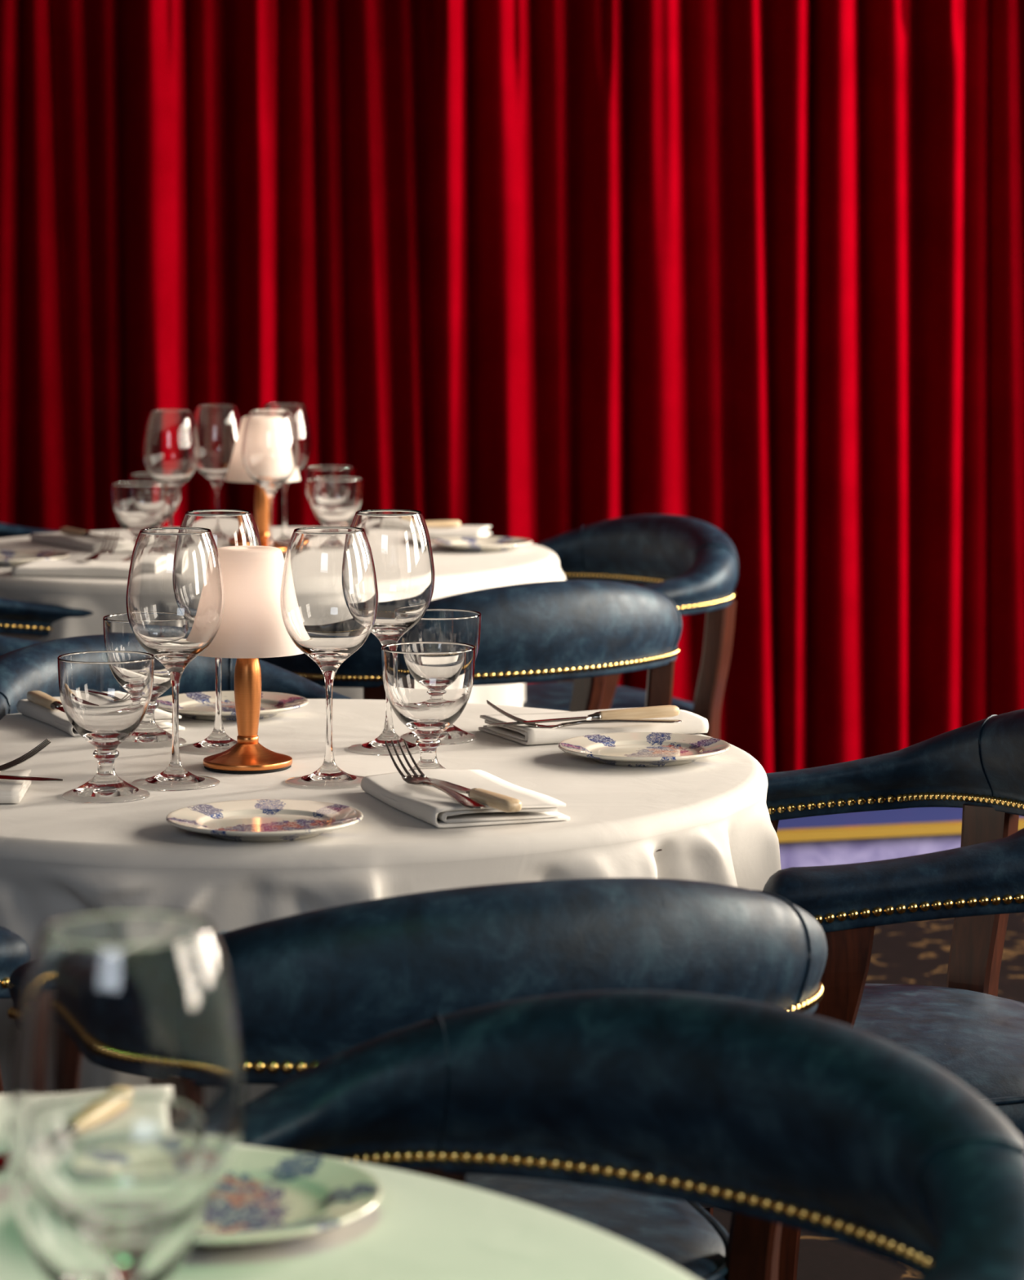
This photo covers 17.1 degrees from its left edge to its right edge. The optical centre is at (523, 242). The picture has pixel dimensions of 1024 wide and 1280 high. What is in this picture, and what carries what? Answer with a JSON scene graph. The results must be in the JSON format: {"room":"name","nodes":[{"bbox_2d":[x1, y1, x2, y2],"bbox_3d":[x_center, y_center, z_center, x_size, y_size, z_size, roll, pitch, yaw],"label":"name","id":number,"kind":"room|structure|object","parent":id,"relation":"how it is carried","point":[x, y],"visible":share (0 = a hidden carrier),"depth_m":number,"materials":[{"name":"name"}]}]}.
{"room":"restaurant dining room","nodes":[
{"label":"restaurant dining room","id":0,"kind":"room"},
{"bbox_2d":[712,912,1023,1279],"bbox_3d":[0.000,1.323,3.000,7.000,0.100,11.200,0,0,0],"label":"floor","id":1,"kind":"structure","parent":0,"point":[913,953],"depth_m":5.93,"materials":[{"name":"carpet"}]},
{"bbox_2d":[0,926,30,1093],"bbox_3d":[-0.735,0.872,2.953,0.504,0.803,0.617,0,0,-42],"label":"tub chair","id":2,"kind":"object","parent":1,"relation":"on","point":[15,952],"visible":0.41,"depth_m":2.83,"materials":[{"name":"blue leather"}]},
{"bbox_2d":[0,522,59,537],"bbox_3d":[-0.995,0.872,6.462,0.504,0.803,0.617,0,0,-4],"label":"tub chair","id":3,"kind":"object","parent":1,"relation":"on","point":[6,531],"visible":0.02,"depth_m":6.71,"materials":[{"name":"blue leather"}]},
{"bbox_2d":[0,597,93,656],"bbox_3d":[-0.763,0.872,5.069,0.504,0.803,0.617,0,0,-10],"label":"tub chair","id":4,"kind":"object","parent":1,"relation":"on","point":[16,616],"visible":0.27,"depth_m":5.33,"materials":[{"name":"blue leather"}]},
{"bbox_2d":[0,634,351,719],"bbox_3d":[-0.370,0.872,3.932,0.504,0.803,0.617,0,0,37],"label":"tub chair","id":5,"kind":"object","parent":1,"relation":"on","point":[34,667],"visible":0.07,"depth_m":4.04,"materials":[{"name":"blue leather"}]},
{"bbox_2d":[8,877,826,1279],"bbox_3d":[-0.074,0.872,2.693,0.617,0.803,0.504,0,0,-22],"label":"tub chair","id":6,"kind":"object","parent":1,"relation":"on","point":[310,988],"visible":0.45,"depth_m":2.47,"materials":[{"name":"blue leather"}]},
{"bbox_2d":[258,579,682,711],"bbox_3d":[-0.078,0.872,4.893,0.617,0.803,0.504,0,0,-34],"label":"tub chair","id":7,"kind":"object","parent":1,"relation":"on","point":[584,632],"visible":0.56,"depth_m":4.69,"materials":[{"name":"blue leather"}]},
{"bbox_2d":[237,990,1023,1279],"bbox_3d":[0.001,0.872,1.954,0.617,0.803,0.504,0,0,44],"label":"tub chair","id":8,"kind":"object","parent":1,"relation":"on","point":[827,1128],"visible":0.72,"depth_m":2.11,"materials":[{"name":"blue leather"}]},
{"bbox_2d":[522,514,738,739],"bbox_3d":[0.090,0.877,5.912,0.504,0.791,0.617,0,0,-30],"label":"tub chair","id":9,"kind":"object","parent":1,"relation":"on","point":[691,562],"visible":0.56,"depth_m":5.87,"materials":[{"name":"blue leather"}]},
{"bbox_2d":[703,708,1023,1279],"bbox_3d":[0.370,0.872,3.390,0.504,0.803,0.617,0,0,-5],"label":"tub chair","id":10,"kind":"object","parent":1,"relation":"on","point":[962,1028],"visible":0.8,"depth_m":3.36,"materials":[{"name":"blue leather"}]},
{"bbox_2d":[776,807,1023,869],"bbox_3d":[-0.050,1.204,6.954,6.500,0.137,0.892,0,0,0],"label":"stage platform","id":11,"kind":"object","parent":1,"relation":"on","point":[853,837],"visible":0.05,"depth_m":6.63,"materials":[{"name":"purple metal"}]},
{"bbox_2d":[0,0,1023,773],"bbox_3d":[-0.521,-0.372,6.910,5.649,3.010,0.159,0,0,0],"label":"stage curtain","id":12,"kind":"object","parent":11,"relation":"on","point":[537,271],"visible":0.7,"depth_m":6.93,"materials":[{"name":"red fabric"}]},
{"bbox_3d":[-0.251,0.906,3.494,0.984,0.734,0.984,0,0,0],"label":"dining table","id":13,"kind":"object","parent":1,"relation":"on","visible":0},
{"bbox_2d":[0,698,781,1208],"bbox_3d":[-0.266,0.723,3.469,1.060,0.381,1.047,0,0,0],"label":"tablecloth","id":14,"kind":"object","parent":13,"relation":"on","point":[708,818],"visible":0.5,"depth_m":3.13,"materials":[{"name":"white fabric"}]},
{"bbox_2d":[0,768,31,803],"bbox_3d":[-0.592,0.523,3.284,0.222,0.019,0.134,0,0,-3],"label":"napkin","id":15,"kind":"object","parent":14,"relation":"on","point":[11,791],"visible":0.94,"depth_m":3.26,"materials":[{"name":"fabric"}]},
{"bbox_2d":[0,738,51,772],"bbox_3d":[-0.561,0.501,3.294,0.208,0.031,0.025,0,0,-18],"label":"fork","id":16,"kind":"object","parent":15,"relation":"on","point":[43,744],"visible":1,"depth_m":3.32,"materials":[{"name":"silver metal"}]},
{"bbox_2d":[0,774,62,781],"bbox_3d":[-0.546,0.512,3.277,0.213,0.012,0.018,1,0,12],"label":"knife","id":17,"kind":"object","parent":15,"relation":"on","point":[6,777],"visible":1,"depth_m":3.26,"materials":[{"name":"silver metal"}]},
{"bbox_2d":[16,697,185,737],"bbox_3d":[-0.471,0.523,3.783,0.131,0.019,0.203,0,0,-24],"label":"napkin","id":18,"kind":"object","parent":14,"relation":"on","point":[58,719],"visible":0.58,"depth_m":3.74,"materials":[{"name":"fabric"}]},
{"bbox_2d":[26,690,65,712],"bbox_3d":[-0.507,0.511,3.742,0.018,0.012,0.213,0,1,-25],"label":"knife","id":19,"kind":"object","parent":18,"relation":"on","point":[37,697],"visible":0.81,"depth_m":3.78,"materials":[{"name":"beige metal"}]},
{"bbox_2d":[57,650,154,803],"bbox_3d":[-0.402,0.466,3.280,0.093,0.136,0.093,0,0,0],"label":"water goblet","id":20,"kind":"object","parent":14,"relation":"on","point":[105,695],"visible":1,"depth_m":3.25,"materials":[{"name":"clear glass"}]},
{"bbox_2d":[57,650,154,750],"bbox_3d":[-0.402,0.443,3.280,0.093,0.088,0.093,0,0,0],"label":"bowl","id":21,"kind":"object","parent":20,"relation":"on","point":[105,695],"depth_m":3.25,"materials":[{"name":"clear glass"}]},
{"bbox_2d":[102,613,186,748],"bbox_3d":[-0.401,0.466,3.626,0.093,0.136,0.093,0,0,0],"label":"water goblet","id":22,"kind":"object","parent":14,"relation":"on","point":[118,635],"visible":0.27,"depth_m":3.60,"materials":[{"name":"clear glass"}]},
{"bbox_2d":[102,613,171,701],"bbox_3d":[-0.401,0.443,3.626,0.093,0.088,0.093,0,0,0],"label":"bowl","id":23,"kind":"object","parent":22,"relation":"on","point":[118,635],"depth_m":3.59,"materials":[{"name":"clear glass"}]},
{"bbox_2d":[125,527,224,791],"bbox_3d":[-0.343,0.409,3.356,0.097,0.251,0.097,0,0,-39],"label":"wine glass","id":24,"kind":"object","parent":14,"relation":"on","point":[175,595],"visible":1,"depth_m":3.32,"materials":[{"name":"clear glass"}]},
{"bbox_2d":[125,527,224,680],"bbox_3d":[-0.343,0.357,3.356,0.097,0.148,0.097,0,0,0],"label":"bowl","id":25,"kind":"object","parent":24,"relation":"on","point":[175,595],"depth_m":3.32,"materials":[{"name":"clear glass"}]},
{"bbox_2d":[178,509,261,755],"bbox_3d":[-0.321,0.409,3.584,0.097,0.251,0.097,0,0,39],"label":"wine glass","id":26,"kind":"object","parent":14,"relation":"on","point":[228,527],"visible":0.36,"depth_m":3.56,"materials":[{"name":"clear glass"}]},
{"bbox_2d":[179,509,261,548],"bbox_3d":[-0.321,0.357,3.584,0.097,0.148,0.097,0,0,0],"label":"bowl","id":27,"kind":"object","parent":26,"relation":"on","point":[228,527],"depth_m":3.55,"materials":[{"name":"clear glass"}]},
{"bbox_2d":[155,690,308,720],"bbox_3d":[-0.332,0.525,3.846,0.178,0.015,0.178,0,0,41],"label":"plate","id":28,"kind":"object","parent":14,"relation":"on","point":[193,705],"visible":0.75,"depth_m":3.87,"materials":[{"name":"white ceramic"}]},
{"bbox_2d":[198,545,303,773],"bbox_3d":[-0.280,0.421,3.458,0.123,0.223,0.123,0,0,0],"label":"table lamp","id":29,"kind":"object","parent":14,"relation":"on","point":[252,628],"visible":0.9,"depth_m":3.42,"materials":[{"name":"white fabric"}]},
{"bbox_2d":[165,799,363,842],"bbox_3d":[-0.234,0.525,3.080,0.178,0.015,0.178,0,0,11],"label":"plate","id":30,"kind":"object","parent":14,"relation":"on","point":[256,820],"visible":1,"depth_m":3.10,"materials":[{"name":"white ceramic"}]},
{"bbox_2d":[280,526,377,789],"bbox_3d":[-0.192,0.409,3.363,0.097,0.251,0.097,0,0,-39],"label":"wine glass","id":31,"kind":"object","parent":14,"relation":"on","point":[329,590],"visible":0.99,"depth_m":3.33,"materials":[{"name":"clear glass"}]},
{"bbox_2d":[280,526,377,679],"bbox_3d":[-0.192,0.357,3.363,0.097,0.148,0.097,0,0,0],"label":"bowl","id":32,"kind":"object","parent":31,"relation":"on","point":[329,590],"depth_m":3.33,"materials":[{"name":"clear glass"}]},
{"bbox_2d":[346,509,435,755],"bbox_3d":[-0.142,0.409,3.584,0.097,0.251,0.097,0,0,-39],"label":"wine glass","id":33,"kind":"object","parent":14,"relation":"on","point":[399,540],"visible":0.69,"depth_m":3.55,"materials":[{"name":"clear glass"}]},
{"bbox_2d":[350,509,435,646],"bbox_3d":[-0.142,0.357,3.584,0.097,0.148,0.097,0,0,0],"label":"bowl","id":34,"kind":"object","parent":33,"relation":"on","point":[399,540],"depth_m":3.55,"materials":[{"name":"clear glass"}]},
{"bbox_2d":[381,641,475,770],"bbox_3d":[-0.094,0.466,3.356,0.093,0.136,0.093,0,0,0],"label":"water goblet","id":35,"kind":"object","parent":14,"relation":"on","point":[428,686],"visible":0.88,"depth_m":3.33,"materials":[{"name":"clear glass"}]},
{"bbox_2d":[396,608,480,745],"bbox_3d":[-0.092,0.466,3.658,0.093,0.136,0.093,0,0,0],"label":"water goblet","id":36,"kind":"object","parent":14,"relation":"on","point":[452,625],"visible":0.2,"depth_m":3.63,"materials":[{"name":"clear glass"}]},
{"bbox_2d":[396,608,480,660],"bbox_3d":[-0.092,0.443,3.658,0.093,0.088,0.093,0,0,0],"label":"bowl","id":37,"kind":"object","parent":36,"relation":"on","point":[452,625],"depth_m":3.62,"materials":[{"name":"clear glass"}]},
{"bbox_2d":[360,768,569,827],"bbox_3d":[-0.059,0.523,3.219,0.136,0.019,0.220,0,0,-20],"label":"napkin","id":38,"kind":"object","parent":14,"relation":"on","point":[430,805],"visible":0.92,"depth_m":3.17,"materials":[{"name":"fabric"}]},
{"bbox_2d":[384,738,485,808],"bbox_3d":[-0.082,0.496,3.179,0.025,0.036,0.206,0,0,-24],"label":"fork","id":39,"kind":"object","parent":38,"relation":"on","point":[416,780],"visible":1,"depth_m":3.22,"materials":[{"name":"silver metal"}]},
{"bbox_2d":[426,777,521,812],"bbox_3d":[-0.052,0.511,3.172,0.018,0.012,0.213,0,-1,-25],"label":"knife","id":40,"kind":"object","parent":38,"relation":"on","point":[502,802],"visible":0.91,"depth_m":3.11,"materials":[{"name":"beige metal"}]},
{"bbox_2d":[478,707,708,745],"bbox_3d":[0.076,0.523,3.705,0.215,0.019,0.133,0,0,-24],"label":"napkin","id":41,"kind":"object","parent":14,"relation":"on","point":[691,723],"visible":0.66,"depth_m":3.67,"materials":[{"name":"fabric"}]},
{"bbox_2d":[486,705,679,726],"bbox_3d":[0.063,0.506,3.643,0.213,0.015,0.018,0,0,-14],"label":"knife","id":42,"kind":"object","parent":41,"relation":"on","point":[663,711],"visible":1,"depth_m":3.65,"materials":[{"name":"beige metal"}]},
{"bbox_2d":[486,699,681,728],"bbox_3d":[0.064,0.502,3.634,0.208,0.031,0.025,-1,0,-3],"label":"fork","id":43,"kind":"object","parent":41,"relation":"on","point":[513,717],"visible":1,"depth_m":3.63,"materials":[{"name":"silver metal"}]},
{"bbox_2d":[557,732,730,766],"bbox_3d":[0.124,0.525,3.514,0.178,0.015,0.178,0,0,11],"label":"plate","id":44,"kind":"object","parent":14,"relation":"on","point":[620,748],"visible":1,"depth_m":3.53,"materials":[{"name":"white ceramic"}]},
{"bbox_3d":[-0.490,0.906,5.850,1.084,0.734,1.084,0,0,0],"label":"dining table","id":45,"kind":"object","parent":1,"relation":"on","visible":0},
{"bbox_2d":[0,526,565,706],"bbox_3d":[-0.505,0.723,5.844,1.157,0.381,1.170,0,0,0],"label":"tablecloth","id":46,"kind":"object","parent":45,"relation":"on","point":[455,572],"visible":0.18,"depth_m":5.48,"materials":[{"name":"white fabric"}]},
{"bbox_2d":[0,549,70,566],"bbox_3d":[-0.842,0.525,5.650,0.178,0.015,0.178,0,0,-5],"label":"plate","id":47,"kind":"object","parent":46,"relation":"on","point":[7,557],"visible":0.93,"depth_m":5.69,"materials":[{"name":"white ceramic"}]},
{"bbox_2d":[11,559,130,578],"bbox_3d":[-0.691,0.523,5.465,0.222,0.018,0.136,0,0,14],"label":"napkin","id":48,"kind":"object","parent":46,"relation":"on","point":[41,567],"visible":0.83,"depth_m":5.42,"materials":[{"name":"fabric"}]},
{"bbox_2d":[84,531,118,560],"bbox_3d":[-0.694,0.500,5.593,0.025,0.031,0.208,0,0,3],"label":"fork","id":49,"kind":"object","parent":48,"relation":"on","point":[105,551],"visible":1,"depth_m":5.64,"materials":[{"name":"silver metal"}]},
{"bbox_2d":[30,531,134,551],"bbox_3d":[-0.769,0.523,5.981,0.096,0.019,0.254,0,0,-34],"label":"napkin","id":50,"kind":"object","parent":46,"relation":"on","point":[93,544],"visible":0.92,"depth_m":5.92,"materials":[{"name":"fabric"}]},
{"bbox_2d":[59,526,124,540],"bbox_3d":[-0.754,0.511,5.943,0.018,0.012,0.213,0,1,-35],"label":"knife","id":51,"kind":"object","parent":50,"relation":"on","point":[68,531],"visible":0.96,"depth_m":5.97,"materials":[{"name":"silver metal"}]},
{"bbox_2d":[111,481,168,561],"bbox_3d":[-0.635,0.466,5.635,0.093,0.136,0.093,0,0,0],"label":"water goblet","id":52,"kind":"object","parent":46,"relation":"on","point":[137,506],"visible":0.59,"depth_m":5.60,"materials":[{"name":"clear glass"}]},
{"bbox_2d":[111,481,168,537],"bbox_3d":[-0.635,0.443,5.635,0.093,0.088,0.093,0,0,0],"label":"bowl","id":53,"kind":"object","parent":52,"relation":"on","point":[137,506],"depth_m":5.60,"materials":[{"name":"clear glass"}]},
{"bbox_2d":[128,471,182,552],"bbox_3d":[-0.633,0.466,5.867,0.093,0.136,0.093,0,0,0],"label":"water goblet","id":54,"kind":"object","parent":46,"relation":"on","point":[144,476],"visible":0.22,"depth_m":5.85,"materials":[{"name":"clear glass"}]},
{"bbox_2d":[128,471,182,525],"bbox_3d":[-0.633,0.443,5.867,0.093,0.088,0.093,0,0,0],"label":"bowl","id":55,"kind":"object","parent":54,"relation":"on","point":[144,476],"depth_m":5.84,"materials":[{"name":"clear glass"}]},
{"bbox_2d":[142,408,199,527],"bbox_3d":[-0.595,0.409,5.750,0.097,0.251,0.097,0,0,-39],"label":"wine glass","id":56,"kind":"object","parent":46,"relation":"on","point":[171,447],"visible":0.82,"depth_m":5.71,"materials":[{"name":"clear glass"}]},
{"bbox_2d":[193,404,241,509],"bbox_3d":[-0.535,0.409,5.940,0.097,0.251,0.097,0,0,-39],"label":"wine glass","id":57,"kind":"object","parent":46,"relation":"on","point":[218,425],"visible":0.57,"depth_m":5.90,"materials":[{"name":"clear glass"}]},
{"bbox_2d":[225,416,300,553],"bbox_3d":[-0.448,0.416,5.855,0.129,0.234,0.129,0,0,0],"label":"table lamp","id":58,"kind":"object","parent":46,"relation":"on","point":[237,472],"visible":0.33,"depth_m":5.84,"materials":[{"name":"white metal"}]},
{"bbox_2d":[241,408,299,559],"bbox_3d":[-0.427,0.409,5.750,0.097,0.251,0.097,0,0,-39],"label":"wine glass","id":59,"kind":"object","parent":46,"relation":"on","point":[270,447],"visible":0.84,"depth_m":5.71,"materials":[{"name":"clear glass"}]},
{"bbox_2d":[241,408,299,497],"bbox_3d":[-0.427,0.357,5.750,0.097,0.148,0.097,0,0,0],"label":"bowl","id":60,"kind":"object","parent":59,"relation":"on","point":[270,447],"depth_m":5.72,"materials":[{"name":"clear glass"}]},
{"bbox_2d":[262,402,312,545],"bbox_3d":[-0.420,0.409,5.990,0.097,0.251,0.097,0,0,9],"label":"wine glass","id":61,"kind":"object","parent":46,"relation":"on","point":[299,410],"visible":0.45,"depth_m":5.97,"materials":[{"name":"clear glass"}]},
{"bbox_2d":[262,402,312,487],"bbox_3d":[-0.420,0.357,5.990,0.097,0.148,0.097,0,0,0],"label":"bowl","id":62,"kind":"object","parent":61,"relation":"on","point":[299,410],"depth_m":5.96,"materials":[{"name":"clear glass"}]},
{"bbox_2d":[302,465,355,502],"bbox_3d":[-0.345,0.466,6.040,0.093,0.136,0.093,0,0,0],"label":"water goblet","id":63,"kind":"object","parent":46,"relation":"on","point":[315,471],"visible":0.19,"depth_m":6.01,"materials":[{"name":"clear glass"}]},
{"bbox_2d":[308,476,363,526],"bbox_3d":[-0.317,0.466,5.750,0.093,0.136,0.093,0,0,0],"label":"water goblet","id":64,"kind":"object","parent":46,"relation":"on","point":[335,501],"visible":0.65,"depth_m":5.72,"materials":[{"name":"clear glass"}]},
{"bbox_2d":[427,525,491,538],"bbox_3d":[-0.164,0.523,6.174,0.194,0.018,0.136,0,0,9],"label":"napkin","id":65,"kind":"object","parent":46,"relation":"on","point":[461,531],"visible":0.39,"depth_m":6.11,"materials":[{"name":"fabric"}]},
{"bbox_2d":[346,520,460,527],"bbox_3d":[-0.221,0.511,6.158,0.213,0.012,0.018,-1,0,-4],"label":"knife","id":66,"kind":"object","parent":65,"relation":"on","point":[448,523],"visible":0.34,"depth_m":6.16,"materials":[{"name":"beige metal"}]},
{"bbox_2d":[430,536,532,551],"bbox_3d":[-0.074,0.525,5.910,0.178,0.015,0.178,0,0,31],"label":"plate","id":67,"kind":"object","parent":46,"relation":"on","point":[465,544],"visible":1,"depth_m":5.93,"materials":[{"name":"white ceramic"}]},
{"bbox_3d":[-0.365,0.906,1.570,0.984,0.734,0.984,0,0,0],"label":"dining table","id":68,"kind":"object","parent":1,"relation":"on","visible":0},
{"bbox_2d":[0,1144,697,1279],"bbox_3d":[-0.386,0.723,1.562,1.038,0.381,1.085,0,0,0],"label":"tablecloth","id":69,"kind":"object","parent":68,"relation":"on","point":[420,1227],"visible":0.52,"depth_m":1.80,"materials":[{"name":"white fabric"}]},
{"bbox_2d":[0,1093,9,1170],"bbox_3d":[-0.307,0.523,2.013,0.211,0.019,0.134,0,0,-7],"label":"napkin","id":70,"kind":"object","parent":69,"relation":"on","point":[4,1098],"visible":0.04,"depth_m":2.01,"materials":[{"name":"fabric"}]},
{"bbox_2d":[0,1150,8,1173],"bbox_3d":[-0.275,0.510,1.935,0.018,0.012,0.213,0,1,20],"label":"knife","id":71,"kind":"object","parent":70,"relation":"on","point":[4,1162],"visible":0.02,"depth_m":1.89,"materials":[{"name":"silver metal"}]},
{"bbox_2d":[7,1118,205,1279],"bbox_3d":[-0.188,0.466,1.550,0.093,0.136,0.093,0,0,0],"label":"water goblet","id":72,"kind":"object","parent":69,"relation":"on","point":[59,1252],"visible":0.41,"depth_m":1.52,"materials":[{"name":"clear glass"}]},
{"bbox_2d":[8,911,244,1279],"bbox_3d":[-0.164,0.409,1.410,0.097,0.251,0.097,0,0,-39],"label":"wine glass","id":73,"kind":"object","parent":69,"relation":"on","point":[126,1084],"visible":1,"depth_m":1.37,"materials":[{"name":"clear glass"}]},
{"bbox_2d":[191,1148,382,1247],"bbox_3d":[-0.166,0.525,1.860,0.184,0.015,0.184,0,0,-7],"label":"plate","id":74,"kind":"object","parent":69,"relation":"on","point":[264,1196],"visible":0.54,"depth_m":1.87,"materials":[{"name":"white ceramic"}]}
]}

